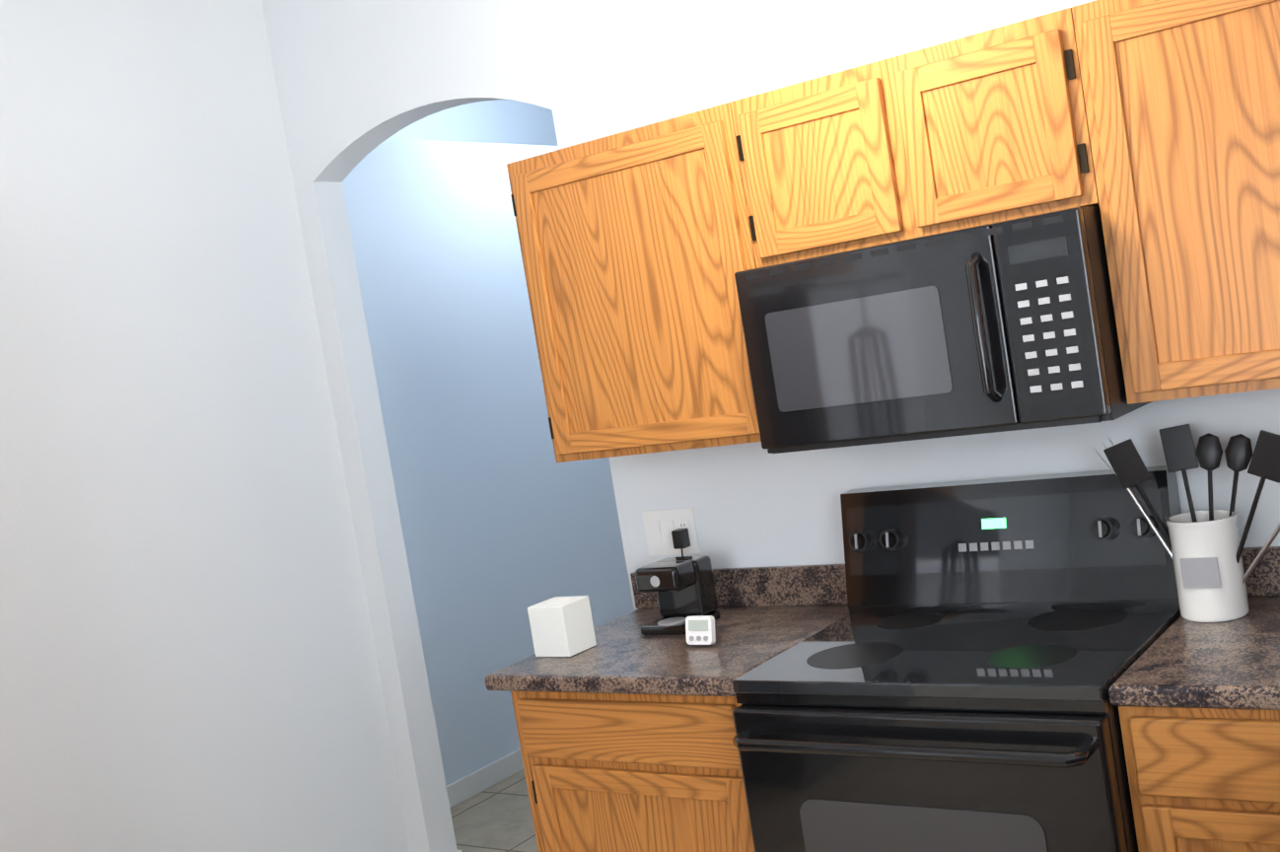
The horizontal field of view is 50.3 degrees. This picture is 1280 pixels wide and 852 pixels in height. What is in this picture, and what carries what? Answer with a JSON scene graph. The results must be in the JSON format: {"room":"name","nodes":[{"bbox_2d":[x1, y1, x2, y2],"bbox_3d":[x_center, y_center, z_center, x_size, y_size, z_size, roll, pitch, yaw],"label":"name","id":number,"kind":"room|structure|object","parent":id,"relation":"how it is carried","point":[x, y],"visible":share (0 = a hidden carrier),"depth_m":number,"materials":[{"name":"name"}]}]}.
{"room":"kitchen","nodes":[
{"label":"kitchen","id":0,"kind":"room"},
{"bbox_2d":[0,0,410,851],"bbox_3d":[-3.090,0.087,1.546,0.120,3.900,7.000,-7,4,36],"label":"wall","id":1,"kind":"structure","parent":0,"point":[187,657],"depth_m":3.86,"materials":[{"name":"white paint"}]},
{"bbox_2d":[342,99,634,785],"bbox_3d":[-0.712,-0.720,6.077,0.550,4.200,3.030,-7,4,36],"label":"wall","id":2,"kind":"structure","parent":0,"point":[507,520],"depth_m":5.53,"materials":[{"name":"blue paint"}]},
{"bbox_2d":[446,748,524,808],"bbox_3d":[-0.158,1.281,6.033,0.012,0.085,3.030,-7,4,36],"label":"baseboard","id":3,"kind":"structure","parent":2,"relation":"attached to","point":[482,778],"depth_m":5.38,"materials":[{"name":"white"}]},
{"bbox_2d":[450,769,538,851],"bbox_3d":[-0.409,1.440,5.452,8.120,0.080,16.000,-7,4,36],"label":"floor","id":4,"kind":"structure","parent":0,"point":[497,817],"depth_m":5.00,"materials":[{"name":"tile"}]},
{"bbox_2d":[510,691,754,851],"bbox_3d":[0.196,0.982,3.317,0.662,0.880,0.627,-7,4,36],"label":"base cabinet","id":5,"kind":"object","parent":4,"relation":"on","point":[614,772],"visible":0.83,"depth_m":3.05,"materials":[{"name":"brown wood"}]},
{"bbox_2d":[732,465,1181,851],"bbox_3d":[0.707,0.764,2.832,0.758,1.205,0.742,-7,4,36],"label":"range","id":6,"kind":"object","parent":4,"relation":"on","point":[960,671],"visible":0.94,"depth_m":2.72,"materials":[{"name":"black metal"}]},
{"bbox_2d":[1118,706,1279,851],"bbox_3d":[1.261,0.856,2.541,0.446,0.880,0.627,-7,4,36],"label":"base cabinet","id":7,"kind":"object","parent":4,"relation":"on","point":[1203,779],"visible":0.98,"depth_m":2.33,"materials":[{"name":"brown wood"}]},
{"bbox_3d":[-0.174,1.206,0.561,1.572,0.880,0.792,-7,4,36],"label":"base cabinet","id":8,"kind":"object","parent":4,"relation":"on","visible":0},
{"bbox_2d":[485,563,851,696],"bbox_3d":[0.093,0.483,3.292,0.705,0.140,0.647,-7,4,36],"label":"countertop","id":9,"kind":"structure","parent":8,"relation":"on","point":[766,613],"depth_m":3.23,"materials":[{"name":"stone"}]},
{"bbox_2d":[527,595,596,656],"bbox_3d":[-0.191,0.492,3.345,0.110,0.126,0.110,-7,4,36],"label":"tissue box","id":10,"kind":"object","parent":9,"relation":"on","point":[561,626],"visible":1,"depth_m":3.31,"materials":[{"name":"white"}]},
{"bbox_2d":[635,555,720,635],"bbox_3d":[0.091,0.421,3.411,0.140,0.168,0.161,-7,4,36],"label":"brewer","id":11,"kind":"object","parent":9,"relation":"on","point":[682,588],"visible":0.96,"depth_m":3.38,"materials":[{"name":"black plastic"}]},
{"bbox_2d":[685,615,715,644],"bbox_3d":[0.143,0.476,3.166,0.072,0.072,0.038,-7,4,36],"label":"timer","id":12,"kind":"object","parent":9,"relation":"on","point":[699,629],"visible":1,"depth_m":3.15,"materials":[{"name":"white plastic"}]},
{"bbox_2d":[1108,546,1279,710],"bbox_3d":[1.130,0.363,2.492,0.386,0.140,0.719,-7,4,36],"label":"countertop","id":13,"kind":"structure","parent":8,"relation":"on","point":[1235,664],"depth_m":2.42,"materials":[{"name":"laminate"}]},
{"bbox_2d":[1093,424,1279,622],"bbox_3d":[1.150,0.185,2.694,0.503,0.380,0.152,-7,4,36],"label":"utensil crock","id":14,"kind":"object","parent":13,"relation":"on","point":[1204,548],"visible":1,"depth_m":2.68,"materials":[{"name":"white ceramic"}]},
{"bbox_2d":[1270,692,1279,710],"bbox_3d":[0.841,0.488,1.173,0.671,0.140,3.217,-7,4,36],"label":"countertop","id":15,"kind":"structure","parent":8,"relation":"on","point":[1276,706],"depth_m":2.22,"materials":[{"name":"stone"}]},
{"bbox_2d":[261,0,1279,851],"bbox_3d":[0.048,-0.544,3.620,4.620,3.900,0.120,-7,4,36],"label":"wall","id":16,"kind":"structure","parent":0,"point":[358,81],"depth_m":3.62,"materials":[{"name":"white paint"}]},
{"bbox_2d":[506,102,760,462],"bbox_3d":[0.074,-0.333,3.362,0.664,0.762,0.322,-7,4,36],"label":"upper cabinet","id":17,"kind":"object","parent":16,"relation":"attached to","point":[637,248],"visible":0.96,"depth_m":3.23,"materials":[{"name":"brown wood"}]},
{"bbox_2d":[641,507,700,556],"bbox_3d":[0.107,0.271,3.588,0.162,0.125,0.092,-7,4,36],"label":"switch plate","id":18,"kind":"object","parent":16,"relation":"attached to","point":[671,532],"visible":0.94,"depth_m":3.55,"materials":[{"name":"white plastic"}]},
{"bbox_2d":[730,7,1099,268],"bbox_3d":[0.620,-0.594,2.931,0.764,0.372,0.322,-7,4,36],"label":"upper cabinet","id":19,"kind":"object","parent":16,"relation":"attached to","point":[990,126],"visible":1,"depth_m":2.77,"materials":[{"name":"brown wood"}]},
{"bbox_2d":[734,206,1151,453],"bbox_3d":[0.642,-0.196,2.900,0.756,0.405,0.455,-7,4,36],"label":"microwave","id":20,"kind":"object","parent":19,"relation":"attached to","point":[1004,325],"visible":1,"depth_m":2.71,"materials":[{"name":"black"}]},
{"bbox_2d":[1071,0,1279,404],"bbox_3d":[1.139,-0.459,2.587,0.446,0.762,0.322,-7,4,36],"label":"upper cabinet","id":21,"kind":"object","parent":16,"relation":"attached to","point":[1182,102],"visible":1,"depth_m":2.50,"materials":[{"name":"brown wood"}]}
]}

